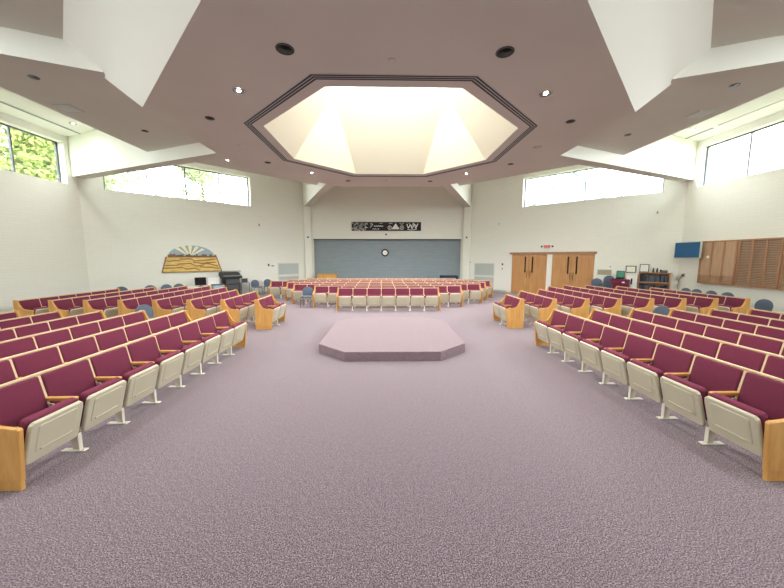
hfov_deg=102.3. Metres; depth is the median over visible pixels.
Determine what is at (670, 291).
backrest cushion
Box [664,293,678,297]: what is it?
backrest cushion
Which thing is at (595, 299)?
backrest cushion
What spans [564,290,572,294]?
backrest cushion
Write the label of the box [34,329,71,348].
backrest cushion
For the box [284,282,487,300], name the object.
pew
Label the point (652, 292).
backrest cushion
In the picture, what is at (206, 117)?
recessed light
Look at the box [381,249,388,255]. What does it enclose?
wall clock
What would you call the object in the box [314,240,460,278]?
wall
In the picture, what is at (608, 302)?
backrest cushion
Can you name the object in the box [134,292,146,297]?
backrest cushion
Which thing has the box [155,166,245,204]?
tree
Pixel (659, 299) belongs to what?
backrest cushion
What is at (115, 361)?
backrest cushion
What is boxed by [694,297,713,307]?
backrest cushion
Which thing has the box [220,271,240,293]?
cabinet
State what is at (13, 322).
backrest cushion
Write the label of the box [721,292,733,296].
chair
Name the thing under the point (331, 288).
backrest cushion
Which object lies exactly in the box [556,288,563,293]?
backrest cushion
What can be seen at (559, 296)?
backrest cushion
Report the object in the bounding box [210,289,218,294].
backrest cushion
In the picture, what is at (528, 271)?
door
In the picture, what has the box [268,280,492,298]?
pew
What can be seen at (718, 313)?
backrest cushion
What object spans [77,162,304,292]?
wall
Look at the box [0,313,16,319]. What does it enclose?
backrest cushion
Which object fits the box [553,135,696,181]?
ceiling beam
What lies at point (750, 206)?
wall
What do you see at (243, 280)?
laptop
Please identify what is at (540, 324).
seat cushion
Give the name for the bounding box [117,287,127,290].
chair
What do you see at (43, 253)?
wall
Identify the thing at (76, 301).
backrest cushion
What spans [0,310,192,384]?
pew
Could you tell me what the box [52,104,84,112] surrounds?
ceiling vent
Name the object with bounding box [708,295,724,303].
backrest cushion
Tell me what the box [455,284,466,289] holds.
backrest cushion
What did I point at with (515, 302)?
backrest cushion
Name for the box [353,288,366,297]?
backrest cushion
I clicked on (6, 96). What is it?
ceiling
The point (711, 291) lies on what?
chair
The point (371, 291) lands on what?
backrest cushion
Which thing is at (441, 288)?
backrest cushion
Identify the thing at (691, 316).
backrest cushion
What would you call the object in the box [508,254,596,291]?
trim
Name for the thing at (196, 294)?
backrest cushion
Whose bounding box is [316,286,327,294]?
backrest cushion
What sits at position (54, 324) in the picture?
backrest cushion
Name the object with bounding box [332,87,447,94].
skylight
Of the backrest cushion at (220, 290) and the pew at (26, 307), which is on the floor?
the pew at (26, 307)
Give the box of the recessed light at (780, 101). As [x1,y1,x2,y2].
[718,99,783,125]
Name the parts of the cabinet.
drawer, drawer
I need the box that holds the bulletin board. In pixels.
[597,270,611,274]
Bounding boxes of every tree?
[0,124,57,181]
[34,142,147,191]
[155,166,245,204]
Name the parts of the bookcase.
shelf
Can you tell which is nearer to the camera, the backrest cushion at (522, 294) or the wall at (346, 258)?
the backrest cushion at (522, 294)
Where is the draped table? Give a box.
[440,275,457,278]
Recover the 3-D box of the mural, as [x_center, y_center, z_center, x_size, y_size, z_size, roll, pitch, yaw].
[-9.992,-1.767,15.840,0.068,1.315,2.645,6,9,43]
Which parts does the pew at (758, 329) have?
panel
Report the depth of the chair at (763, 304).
9.51 m
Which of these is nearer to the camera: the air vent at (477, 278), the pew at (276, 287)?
the pew at (276, 287)
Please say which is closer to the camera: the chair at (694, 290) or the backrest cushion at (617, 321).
the backrest cushion at (617, 321)
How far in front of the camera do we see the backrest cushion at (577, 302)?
9.67 m
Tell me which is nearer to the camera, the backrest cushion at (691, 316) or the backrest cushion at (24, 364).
the backrest cushion at (24, 364)
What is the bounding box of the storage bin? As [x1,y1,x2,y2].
[211,284,222,288]
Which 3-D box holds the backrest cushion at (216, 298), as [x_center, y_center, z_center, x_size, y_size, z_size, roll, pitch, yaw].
[-5.825,0.220,10.537,0.121,0.387,0.537,0,7,-1]
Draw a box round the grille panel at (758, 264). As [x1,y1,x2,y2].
[734,237,783,289]
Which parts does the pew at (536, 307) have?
flip seat, flip seat, frame, panel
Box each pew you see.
[0,310,21,319]
[0,310,63,328]
[0,310,106,341]
[0,310,148,358]
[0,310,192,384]
[13,288,119,316]
[48,287,155,316]
[82,285,188,317]
[117,285,210,314]
[152,287,227,316]
[186,289,239,320]
[220,291,259,321]
[254,295,285,329]
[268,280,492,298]
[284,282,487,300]
[287,279,474,280]
[291,283,482,303]
[307,278,455,278]
[312,285,463,306]
[336,287,440,310]
[493,294,524,327]
[517,290,556,323]
[536,289,589,318]
[547,286,621,314]
[563,285,654,316]
[584,285,686,310]
[587,309,783,378]
[615,286,718,314]
[628,309,783,355]
[649,287,750,313]
[667,308,783,339]
[707,308,783,328]
[746,308,783,319]
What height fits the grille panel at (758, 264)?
1.660 m
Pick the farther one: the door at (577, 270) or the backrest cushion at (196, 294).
the door at (577, 270)
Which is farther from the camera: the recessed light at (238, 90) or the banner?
the banner
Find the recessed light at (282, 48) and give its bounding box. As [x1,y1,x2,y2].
[275,43,294,54]
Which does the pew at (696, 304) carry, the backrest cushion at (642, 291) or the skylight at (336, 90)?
the backrest cushion at (642, 291)
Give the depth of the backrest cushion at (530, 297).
10.71 m
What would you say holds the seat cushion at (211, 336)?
on the row of seats at (42, 411)
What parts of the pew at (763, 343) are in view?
panel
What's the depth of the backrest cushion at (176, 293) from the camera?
11.57 m
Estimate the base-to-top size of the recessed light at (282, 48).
0.011 m
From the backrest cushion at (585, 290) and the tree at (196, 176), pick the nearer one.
the backrest cushion at (585, 290)
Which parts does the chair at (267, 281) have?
backrest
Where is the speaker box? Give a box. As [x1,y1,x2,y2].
[626,275,637,287]
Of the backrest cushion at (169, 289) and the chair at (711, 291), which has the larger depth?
the backrest cushion at (169, 289)
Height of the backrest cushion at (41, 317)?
0.387 m
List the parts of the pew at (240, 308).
panel, frame, flip seat, flip seat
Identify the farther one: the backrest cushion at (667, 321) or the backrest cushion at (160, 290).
the backrest cushion at (160, 290)
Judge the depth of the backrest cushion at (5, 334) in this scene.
5.43 m
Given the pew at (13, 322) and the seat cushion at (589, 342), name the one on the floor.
the pew at (13, 322)
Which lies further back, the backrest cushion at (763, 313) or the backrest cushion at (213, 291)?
the backrest cushion at (213, 291)
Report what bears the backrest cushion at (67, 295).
on the pew at (26, 307)
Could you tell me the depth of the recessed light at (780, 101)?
10.17 m
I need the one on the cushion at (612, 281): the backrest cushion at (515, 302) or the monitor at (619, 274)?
the monitor at (619, 274)
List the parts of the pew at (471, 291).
panel, flip seat, flip seat, flip seat, panel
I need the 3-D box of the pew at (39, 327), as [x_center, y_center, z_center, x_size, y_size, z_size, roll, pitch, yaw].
[-6.441,1.079,5.036,0.562,0.885,4.636,0,7,-1]
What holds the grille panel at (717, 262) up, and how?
attached to the wall at (750, 206)
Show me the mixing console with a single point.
(225, 275)
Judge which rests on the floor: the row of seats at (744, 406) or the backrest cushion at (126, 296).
the row of seats at (744, 406)
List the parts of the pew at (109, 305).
panel, flip seat, frame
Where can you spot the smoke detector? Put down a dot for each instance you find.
(390, 60)
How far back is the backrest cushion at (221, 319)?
7.02 m
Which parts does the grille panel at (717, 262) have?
door panel, door panel, door panel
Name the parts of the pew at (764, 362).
panel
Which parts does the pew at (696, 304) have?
frame, flip seat, panel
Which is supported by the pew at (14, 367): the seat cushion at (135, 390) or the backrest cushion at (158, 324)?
the backrest cushion at (158, 324)
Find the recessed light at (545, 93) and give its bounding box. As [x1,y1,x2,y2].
[539,90,552,96]
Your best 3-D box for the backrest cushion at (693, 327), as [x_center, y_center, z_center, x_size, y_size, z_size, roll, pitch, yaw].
[5.718,0.741,6.085,0.121,0.387,0.537,0,7,-1]
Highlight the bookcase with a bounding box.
[637,272,670,288]
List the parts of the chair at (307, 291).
seat, backrest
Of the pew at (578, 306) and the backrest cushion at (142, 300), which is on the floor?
the pew at (578, 306)
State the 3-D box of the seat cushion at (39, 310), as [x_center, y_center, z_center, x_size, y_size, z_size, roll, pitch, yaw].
[-10.338,0.580,9.344,0.173,0.394,0.500,0,7,-1]
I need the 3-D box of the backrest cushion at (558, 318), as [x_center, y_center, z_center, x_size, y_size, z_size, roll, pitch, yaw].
[3.795,0.614,7.172,0.121,0.387,0.537,0,7,-1]
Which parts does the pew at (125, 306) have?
panel, frame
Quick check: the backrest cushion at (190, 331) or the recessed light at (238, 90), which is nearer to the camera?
the recessed light at (238, 90)
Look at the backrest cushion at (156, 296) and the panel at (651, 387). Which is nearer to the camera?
the panel at (651, 387)
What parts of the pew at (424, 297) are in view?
panel, flip seat, flip seat, flip seat, flip seat, frame, flip seat, flip seat, flip seat, panel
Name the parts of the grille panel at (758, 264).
door panel, door panel, door panel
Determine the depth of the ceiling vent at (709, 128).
11.94 m
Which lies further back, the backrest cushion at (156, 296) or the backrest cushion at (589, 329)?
the backrest cushion at (156, 296)
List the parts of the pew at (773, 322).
panel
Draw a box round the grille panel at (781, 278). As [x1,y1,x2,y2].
[778,249,783,289]
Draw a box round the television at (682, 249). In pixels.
[674,241,702,257]
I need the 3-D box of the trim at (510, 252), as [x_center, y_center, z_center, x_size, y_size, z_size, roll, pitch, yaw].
[8.574,-2.225,17.199,4.420,0.120,0.075,6,9,43]
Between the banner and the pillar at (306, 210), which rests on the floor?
the pillar at (306, 210)
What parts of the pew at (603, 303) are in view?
frame, flip seat, panel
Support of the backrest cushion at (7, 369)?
on the pew at (14, 367)
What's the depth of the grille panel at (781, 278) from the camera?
10.05 m
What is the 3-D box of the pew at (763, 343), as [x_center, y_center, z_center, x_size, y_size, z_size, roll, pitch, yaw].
[5.575,1.053,5.262,0.562,0.885,4.636,0,7,-1]
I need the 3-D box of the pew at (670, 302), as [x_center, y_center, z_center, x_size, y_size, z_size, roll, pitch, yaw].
[8.413,0.299,11.698,0.562,0.885,4.636,0,7,-1]
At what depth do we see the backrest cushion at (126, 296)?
10.43 m
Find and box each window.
[0,122,61,182]
[103,165,248,205]
[524,167,663,206]
[703,121,783,185]
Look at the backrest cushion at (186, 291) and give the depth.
12.13 m
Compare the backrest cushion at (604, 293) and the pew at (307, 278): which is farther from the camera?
the pew at (307, 278)
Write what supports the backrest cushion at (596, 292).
on the pew at (629, 302)
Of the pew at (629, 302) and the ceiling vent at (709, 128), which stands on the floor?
the pew at (629, 302)
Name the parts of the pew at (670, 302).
frame, panel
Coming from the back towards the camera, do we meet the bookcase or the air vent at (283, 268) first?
the air vent at (283, 268)
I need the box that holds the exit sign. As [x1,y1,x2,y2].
[541,244,553,248]
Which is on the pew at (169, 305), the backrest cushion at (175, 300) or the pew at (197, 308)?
the backrest cushion at (175, 300)
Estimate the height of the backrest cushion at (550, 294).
0.387 m
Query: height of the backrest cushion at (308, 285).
0.387 m
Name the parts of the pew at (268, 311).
panel, flip seat, panel, flip seat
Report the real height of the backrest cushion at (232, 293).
0.387 m
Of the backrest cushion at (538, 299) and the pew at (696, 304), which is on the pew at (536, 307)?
the backrest cushion at (538, 299)
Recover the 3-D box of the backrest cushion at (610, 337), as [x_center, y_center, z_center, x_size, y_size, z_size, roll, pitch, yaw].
[3.830,0.811,5.483,0.121,0.387,0.537,0,7,-1]
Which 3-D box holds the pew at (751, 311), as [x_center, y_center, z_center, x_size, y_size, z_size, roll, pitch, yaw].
[8.425,1.046,5.320,0.562,0.885,4.636,0,7,-1]
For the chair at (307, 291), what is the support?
on the floor
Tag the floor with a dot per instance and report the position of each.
(498, 462)
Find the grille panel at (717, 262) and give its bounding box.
[697,240,738,285]
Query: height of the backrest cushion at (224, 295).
0.387 m
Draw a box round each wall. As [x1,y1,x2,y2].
[0,112,89,312]
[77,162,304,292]
[310,186,463,278]
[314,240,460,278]
[469,164,687,292]
[677,110,783,312]
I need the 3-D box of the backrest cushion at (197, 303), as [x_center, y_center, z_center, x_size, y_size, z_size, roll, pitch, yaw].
[-5.802,0.351,9.411,0.121,0.387,0.537,0,7,-1]
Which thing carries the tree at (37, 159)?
on the ground
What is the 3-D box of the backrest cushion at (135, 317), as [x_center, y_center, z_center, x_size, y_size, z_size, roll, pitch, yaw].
[-5.692,0.634,6.998,0.121,0.387,0.537,0,7,-1]
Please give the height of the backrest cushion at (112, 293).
0.387 m
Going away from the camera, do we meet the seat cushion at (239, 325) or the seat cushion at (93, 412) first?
the seat cushion at (93, 412)
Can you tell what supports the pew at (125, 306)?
on the floor
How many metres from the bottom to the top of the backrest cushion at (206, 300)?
0.387 m
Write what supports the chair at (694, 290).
on the floor
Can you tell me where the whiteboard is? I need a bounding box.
[207,276,219,285]
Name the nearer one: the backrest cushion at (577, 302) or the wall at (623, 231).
the backrest cushion at (577, 302)
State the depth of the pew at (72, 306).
9.49 m
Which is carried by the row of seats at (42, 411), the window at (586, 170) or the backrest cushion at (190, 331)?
the backrest cushion at (190, 331)
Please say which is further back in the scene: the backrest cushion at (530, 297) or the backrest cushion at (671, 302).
the backrest cushion at (530, 297)
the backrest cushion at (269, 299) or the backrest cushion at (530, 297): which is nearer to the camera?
the backrest cushion at (269, 299)
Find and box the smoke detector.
[388,58,394,63]
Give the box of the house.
[526,172,606,205]
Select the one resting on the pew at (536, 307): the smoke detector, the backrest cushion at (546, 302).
the backrest cushion at (546, 302)
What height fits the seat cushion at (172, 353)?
0.394 m
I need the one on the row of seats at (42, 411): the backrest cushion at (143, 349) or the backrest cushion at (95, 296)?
the backrest cushion at (143, 349)
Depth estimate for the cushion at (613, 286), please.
14.65 m
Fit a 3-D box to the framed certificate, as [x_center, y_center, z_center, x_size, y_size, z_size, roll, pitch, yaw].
[11.200,-1.161,14.815,0.400,0.320,0.030,6,9,43]
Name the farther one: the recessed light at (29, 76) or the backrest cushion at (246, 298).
the backrest cushion at (246, 298)
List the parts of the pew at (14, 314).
panel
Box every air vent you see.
[278,263,298,274]
[278,275,298,280]
[474,263,494,275]
[474,276,493,289]
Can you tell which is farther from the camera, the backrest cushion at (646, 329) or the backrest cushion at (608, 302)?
the backrest cushion at (608, 302)
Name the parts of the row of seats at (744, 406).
flip seat, panel, flip seat, flip seat, flip seat, flip seat, armrest, armrest, flip seat, frame, armrest, flip seat, armrest, flip seat, panel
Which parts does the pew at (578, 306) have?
frame, flip seat, panel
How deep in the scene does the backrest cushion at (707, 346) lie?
4.89 m
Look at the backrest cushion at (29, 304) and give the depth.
9.29 m
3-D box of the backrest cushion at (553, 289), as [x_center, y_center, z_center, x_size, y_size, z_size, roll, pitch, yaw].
[6.604,-0.074,13.044,0.121,0.387,0.537,0,7,-1]
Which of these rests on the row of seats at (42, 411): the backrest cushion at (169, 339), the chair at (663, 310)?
the backrest cushion at (169, 339)
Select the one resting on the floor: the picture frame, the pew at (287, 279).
the pew at (287, 279)
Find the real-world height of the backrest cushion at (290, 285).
0.387 m
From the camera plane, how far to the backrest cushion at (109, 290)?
12.08 m
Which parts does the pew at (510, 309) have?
flip seat, panel, flip seat, panel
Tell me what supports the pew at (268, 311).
on the floor
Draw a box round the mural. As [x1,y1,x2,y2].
[162,245,221,272]
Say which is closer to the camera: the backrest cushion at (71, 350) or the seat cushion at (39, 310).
the backrest cushion at (71, 350)
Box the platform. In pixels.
[319,317,464,360]
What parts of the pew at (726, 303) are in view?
frame, flip seat, panel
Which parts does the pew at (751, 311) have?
panel, frame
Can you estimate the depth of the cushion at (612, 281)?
14.61 m
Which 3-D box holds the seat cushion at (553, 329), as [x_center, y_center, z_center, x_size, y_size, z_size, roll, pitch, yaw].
[3.494,0.898,6.628,0.173,0.394,0.500,0,7,-1]
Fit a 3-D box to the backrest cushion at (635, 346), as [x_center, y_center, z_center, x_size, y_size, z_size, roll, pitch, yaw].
[3.842,0.877,4.920,0.121,0.387,0.537,0,7,-1]
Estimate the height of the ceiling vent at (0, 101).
0.015 m
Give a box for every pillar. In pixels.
[303,206,311,278]
[462,207,470,278]
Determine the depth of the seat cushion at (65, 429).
3.09 m
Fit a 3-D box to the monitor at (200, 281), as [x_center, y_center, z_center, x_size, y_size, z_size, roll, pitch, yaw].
[-9.505,-0.603,15.681,0.180,0.450,0.500,6,9,43]
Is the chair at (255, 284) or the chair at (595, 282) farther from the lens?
the chair at (255, 284)
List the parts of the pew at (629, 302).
frame, flip seat, panel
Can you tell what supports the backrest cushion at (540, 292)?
on the pew at (578, 306)
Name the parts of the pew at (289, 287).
flip seat, frame, panel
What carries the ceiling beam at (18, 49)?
attached to the ceiling at (6, 96)
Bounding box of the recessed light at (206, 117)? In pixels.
[205,116,214,119]
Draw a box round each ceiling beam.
[0,26,111,83]
[67,130,223,178]
[302,182,334,206]
[442,183,471,206]
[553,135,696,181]
[665,35,783,89]
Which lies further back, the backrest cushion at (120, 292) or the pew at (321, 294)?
the pew at (321, 294)
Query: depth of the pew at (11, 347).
5.47 m
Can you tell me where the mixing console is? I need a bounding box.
[218,271,241,278]
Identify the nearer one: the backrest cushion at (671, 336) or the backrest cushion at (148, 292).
the backrest cushion at (671, 336)
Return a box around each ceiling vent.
[0,101,80,133]
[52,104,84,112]
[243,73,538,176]
[685,110,715,117]
[685,128,713,138]
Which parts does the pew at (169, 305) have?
panel, flip seat, frame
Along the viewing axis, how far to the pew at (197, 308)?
9.58 m
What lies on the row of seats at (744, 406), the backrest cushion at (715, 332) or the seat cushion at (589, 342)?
the seat cushion at (589, 342)
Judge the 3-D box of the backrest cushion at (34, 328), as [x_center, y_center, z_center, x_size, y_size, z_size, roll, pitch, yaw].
[-6.619,0.768,5.853,0.121,0.387,0.537,0,7,-1]
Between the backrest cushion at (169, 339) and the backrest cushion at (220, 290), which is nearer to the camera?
the backrest cushion at (169, 339)
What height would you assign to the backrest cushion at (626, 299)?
0.387 m
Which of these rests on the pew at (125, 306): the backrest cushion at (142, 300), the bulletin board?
the backrest cushion at (142, 300)
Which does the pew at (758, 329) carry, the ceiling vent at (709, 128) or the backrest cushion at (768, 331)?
the backrest cushion at (768, 331)
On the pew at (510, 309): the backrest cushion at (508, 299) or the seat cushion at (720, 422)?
the backrest cushion at (508, 299)
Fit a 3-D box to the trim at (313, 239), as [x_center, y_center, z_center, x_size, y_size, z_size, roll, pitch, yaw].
[-0.284,-3.550,20.605,9.600,0.060,0.120,0,7,-1]
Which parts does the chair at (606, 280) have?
backrest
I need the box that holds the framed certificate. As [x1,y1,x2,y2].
[625,266,636,272]
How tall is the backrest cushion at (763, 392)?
0.387 m
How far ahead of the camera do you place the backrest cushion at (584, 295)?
10.72 m
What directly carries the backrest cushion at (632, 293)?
on the pew at (670, 302)
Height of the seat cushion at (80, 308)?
0.394 m
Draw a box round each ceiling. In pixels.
[0,87,783,181]
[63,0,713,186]
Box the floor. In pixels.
[0,291,783,587]
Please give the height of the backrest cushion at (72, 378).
0.387 m
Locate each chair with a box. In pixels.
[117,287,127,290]
[135,304,156,318]
[161,284,171,288]
[251,280,262,293]
[264,279,270,293]
[300,287,312,307]
[591,278,601,286]
[601,276,613,286]
[652,305,669,315]
[691,289,701,292]
[706,290,716,294]
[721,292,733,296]
[754,299,773,310]
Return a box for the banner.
[352,222,420,230]
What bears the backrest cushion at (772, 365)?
on the pew at (764, 362)
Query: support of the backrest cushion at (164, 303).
on the pew at (169, 305)
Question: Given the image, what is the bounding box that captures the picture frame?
[639,264,649,271]
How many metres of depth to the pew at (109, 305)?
9.62 m
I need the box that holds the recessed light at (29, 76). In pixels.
[27,75,39,79]
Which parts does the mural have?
sky panel, field panel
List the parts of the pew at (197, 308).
panel, flip seat, frame, flip seat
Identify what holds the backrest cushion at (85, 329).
on the pew at (11, 347)
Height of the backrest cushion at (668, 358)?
0.387 m
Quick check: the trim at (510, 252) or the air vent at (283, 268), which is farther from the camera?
the air vent at (283, 268)
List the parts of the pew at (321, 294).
panel, flip seat, flip seat, frame, flip seat, flip seat, panel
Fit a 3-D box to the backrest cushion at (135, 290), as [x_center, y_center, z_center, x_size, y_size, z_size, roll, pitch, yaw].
[-9.739,0.031,12.147,0.121,0.387,0.537,0,7,-1]
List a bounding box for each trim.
[313,239,460,239]
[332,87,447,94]
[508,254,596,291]
[510,252,596,253]
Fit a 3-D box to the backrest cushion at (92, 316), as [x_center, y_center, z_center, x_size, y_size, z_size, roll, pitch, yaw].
[-6.642,0.636,6.979,0.121,0.387,0.537,0,7,-1]
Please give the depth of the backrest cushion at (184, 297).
10.42 m
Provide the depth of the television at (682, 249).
12.91 m
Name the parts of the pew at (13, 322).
panel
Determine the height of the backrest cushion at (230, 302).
0.387 m
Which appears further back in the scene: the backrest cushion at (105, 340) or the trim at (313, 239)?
the trim at (313, 239)
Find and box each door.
[511,254,546,293]
[551,254,594,287]
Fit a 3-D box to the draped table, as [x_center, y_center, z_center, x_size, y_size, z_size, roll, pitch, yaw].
[3.604,-0.715,20.081,1.040,0.910,0.660,0,7,-1]
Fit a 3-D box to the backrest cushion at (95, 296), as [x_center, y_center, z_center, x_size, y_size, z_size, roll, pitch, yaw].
[-9.704,0.229,10.458,0.121,0.387,0.537,0,7,-1]
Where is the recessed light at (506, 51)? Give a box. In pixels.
[495,46,514,57]
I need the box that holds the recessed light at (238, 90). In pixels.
[231,87,245,93]
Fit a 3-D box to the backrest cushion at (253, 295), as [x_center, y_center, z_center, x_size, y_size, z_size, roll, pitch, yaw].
[-4.867,0.151,11.120,0.121,0.387,0.537,0,7,-1]
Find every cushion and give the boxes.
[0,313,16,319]
[0,317,31,328]
[0,329,15,341]
[0,337,36,358]
[0,360,15,384]
[0,377,48,426]
[12,347,62,376]
[15,323,49,337]
[19,299,40,309]
[19,397,77,443]
[31,312,58,322]
[33,306,47,314]
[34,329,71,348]
[40,296,58,305]
[40,360,96,403]
[49,317,77,329]
[53,299,73,309]
[59,294,75,298]
[59,337,98,361]
[67,306,82,311]
[70,322,100,339]
[72,296,89,305]
[76,293,91,296]
[77,312,101,323]
[79,377,121,425]
[88,299,106,309]
[89,347,132,382]
[90,294,104,298]
[91,291,104,294]
[95,329,127,349]
[99,317,124,331]
[105,292,118,296]
[105,296,120,305]
[106,289,117,292]
[119,291,131,294]
[120,294,134,299]
[122,312,144,325]
[122,362,155,402]
[123,298,138,309]
[124,322,150,340]
[127,337,160,367]
[132,289,143,292]
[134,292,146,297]
[137,296,151,305]
[147,291,157,294]
[148,317,170,332]
[151,294,163,299]
[155,350,180,365]
[156,329,182,354]
[157,298,171,309]
[158,289,168,293]
[163,292,174,297]
[168,288,177,291]
[168,312,186,326]
[169,296,182,305]
[174,291,184,295]
[179,322,201,344]
[180,341,201,353]
[181,294,192,304]
[184,289,193,293]
[191,298,203,309]
[192,292,202,298]
[197,316,216,336]
[201,333,218,343]
[202,291,210,296]
[202,296,213,307]
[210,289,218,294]
[212,294,221,304]
[213,312,229,330]
[217,327,232,334]
[218,288,225,292]
[221,292,229,298]
[225,298,235,308]
[229,290,236,297]
[231,321,243,328]
[234,296,243,307]
[242,294,250,304]
[249,292,257,302]
[259,298,267,308]
[265,296,273,308]
[272,281,281,288]
[288,283,298,287]
[295,284,306,289]
[307,284,318,289]
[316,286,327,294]
[329,286,341,291]
[339,288,352,297]
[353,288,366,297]
[368,288,380,297]
[382,288,394,294]
[396,288,408,297]
[410,288,422,297]
[424,288,436,297]
[434,286,446,291]
[448,286,459,294]
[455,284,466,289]
[467,284,478,292]
[504,295,512,307]
[511,298,519,307]
[519,291,527,301]
[526,293,534,303]
[533,295,543,306]
[537,320,550,327]
[538,290,546,295]
[541,297,552,307]
[546,291,554,297]
[548,287,555,291]
[550,325,564,333]
[551,311,567,328]
[554,293,563,303]
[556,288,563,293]
[562,295,573,304]
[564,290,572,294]
[564,315,583,335]
[564,332,581,341]
[572,291,582,296]
[572,297,584,307]
[580,288,588,292]
[580,321,603,342]
[582,293,592,301]
[582,339,603,350]
[589,290,598,294]
[591,295,604,304]
[592,311,610,324]
[598,291,609,296]
[599,327,626,351]
[603,297,616,307]
[608,315,630,330]
[609,293,621,297]
[610,279,629,284]
[612,285,628,288]
[614,290,624,293]
[622,295,634,303]
[622,334,656,363]
[625,291,636,295]
[628,320,654,337]
[632,311,652,322]
[633,297,649,307]
[637,293,649,297]
[638,290,650,293]
[650,295,664,303]
[651,291,663,294]
[651,344,693,378]
[652,315,676,328]
[652,327,683,346]
[663,290,675,292]
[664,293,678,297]
[664,297,681,307]
[664,373,707,419]
[672,310,695,320]
[676,320,705,335]
[677,291,690,294]
[679,295,694,303]
[681,334,719,357]
[688,356,743,397]
[691,293,706,296]
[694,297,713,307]
[695,315,722,326]
[704,326,739,343]
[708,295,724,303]
[709,392,768,436]
[711,310,737,319]
[717,344,765,371]
[723,320,755,333]
[724,297,744,307]
[736,372,783,419]
[738,315,768,325]
[738,334,782,354]
[751,310,779,318]
[755,326,783,339]
[762,356,783,378]
[769,320,783,328]
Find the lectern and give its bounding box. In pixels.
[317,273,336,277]
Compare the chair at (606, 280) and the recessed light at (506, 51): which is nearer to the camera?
the recessed light at (506, 51)
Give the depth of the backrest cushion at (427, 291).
12.68 m
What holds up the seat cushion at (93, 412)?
on the row of seats at (42, 411)
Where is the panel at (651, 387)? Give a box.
[630,359,663,397]
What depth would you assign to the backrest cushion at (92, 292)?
11.48 m
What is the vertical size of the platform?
0.200 m
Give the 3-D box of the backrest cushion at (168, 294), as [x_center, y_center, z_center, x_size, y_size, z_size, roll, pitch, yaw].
[-7.777,0.158,11.060,0.121,0.387,0.537,0,7,-1]
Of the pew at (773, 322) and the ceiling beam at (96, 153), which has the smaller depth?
the pew at (773, 322)
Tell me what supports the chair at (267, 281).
on the floor
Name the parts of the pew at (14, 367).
panel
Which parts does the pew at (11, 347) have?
panel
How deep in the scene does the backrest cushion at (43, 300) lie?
9.74 m
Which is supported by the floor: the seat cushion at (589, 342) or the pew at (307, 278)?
the pew at (307, 278)
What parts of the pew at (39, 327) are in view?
panel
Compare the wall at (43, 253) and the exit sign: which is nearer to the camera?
the wall at (43, 253)
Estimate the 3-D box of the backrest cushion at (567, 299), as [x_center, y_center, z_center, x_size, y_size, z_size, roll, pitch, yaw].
[5.693,0.258,10.209,0.121,0.387,0.537,0,7,-1]
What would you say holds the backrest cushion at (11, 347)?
on the pew at (11, 347)
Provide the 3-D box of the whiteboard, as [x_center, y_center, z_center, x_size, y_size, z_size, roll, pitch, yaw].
[-9.143,-0.664,16.203,0.036,0.450,0.600,6,9,43]
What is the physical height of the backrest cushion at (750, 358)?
0.387 m
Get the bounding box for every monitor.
[194,277,205,286]
[615,271,624,278]
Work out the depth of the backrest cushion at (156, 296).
10.46 m
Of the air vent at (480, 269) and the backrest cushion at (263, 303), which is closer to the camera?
the backrest cushion at (263, 303)
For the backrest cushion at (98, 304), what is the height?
0.387 m
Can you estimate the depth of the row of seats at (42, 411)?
3.70 m
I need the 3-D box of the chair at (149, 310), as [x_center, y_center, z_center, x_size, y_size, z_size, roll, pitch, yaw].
[-6.456,0.698,8.460,0.520,0.830,0.462,2,7,17]
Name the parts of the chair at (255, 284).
backrest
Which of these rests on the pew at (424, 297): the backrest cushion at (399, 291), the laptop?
the backrest cushion at (399, 291)
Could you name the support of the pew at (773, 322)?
on the floor
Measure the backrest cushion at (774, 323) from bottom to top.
0.387 m
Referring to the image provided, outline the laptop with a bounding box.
[241,278,247,282]
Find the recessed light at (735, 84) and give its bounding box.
[729,83,740,87]
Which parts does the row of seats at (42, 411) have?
panel, flip seat, armrest, flip seat, armrest, frame, flip seat, armrest, armrest, flip seat, flip seat, flip seat, flip seat, panel, flip seat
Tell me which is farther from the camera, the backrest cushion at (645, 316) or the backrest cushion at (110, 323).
the backrest cushion at (645, 316)
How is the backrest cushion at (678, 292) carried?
on the pew at (726, 303)
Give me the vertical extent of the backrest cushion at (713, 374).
0.387 m
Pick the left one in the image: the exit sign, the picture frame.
the exit sign
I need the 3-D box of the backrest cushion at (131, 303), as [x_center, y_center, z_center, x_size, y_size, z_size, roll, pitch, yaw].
[-7.742,0.356,9.371,0.121,0.387,0.537,0,7,-1]
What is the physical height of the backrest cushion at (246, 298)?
0.387 m
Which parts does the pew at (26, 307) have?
panel, flip seat, frame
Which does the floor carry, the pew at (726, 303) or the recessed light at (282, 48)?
the pew at (726, 303)
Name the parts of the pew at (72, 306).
panel, flip seat, frame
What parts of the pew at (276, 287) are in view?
flip seat, flip seat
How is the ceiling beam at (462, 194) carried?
attached to the ceiling at (6, 96)
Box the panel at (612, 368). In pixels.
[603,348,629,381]
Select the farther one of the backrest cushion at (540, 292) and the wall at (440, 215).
the wall at (440, 215)
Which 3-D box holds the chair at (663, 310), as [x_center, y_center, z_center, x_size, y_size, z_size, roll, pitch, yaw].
[7.093,0.684,8.576,0.462,0.830,0.520,0,7,-1]
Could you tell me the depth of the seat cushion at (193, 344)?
5.34 m

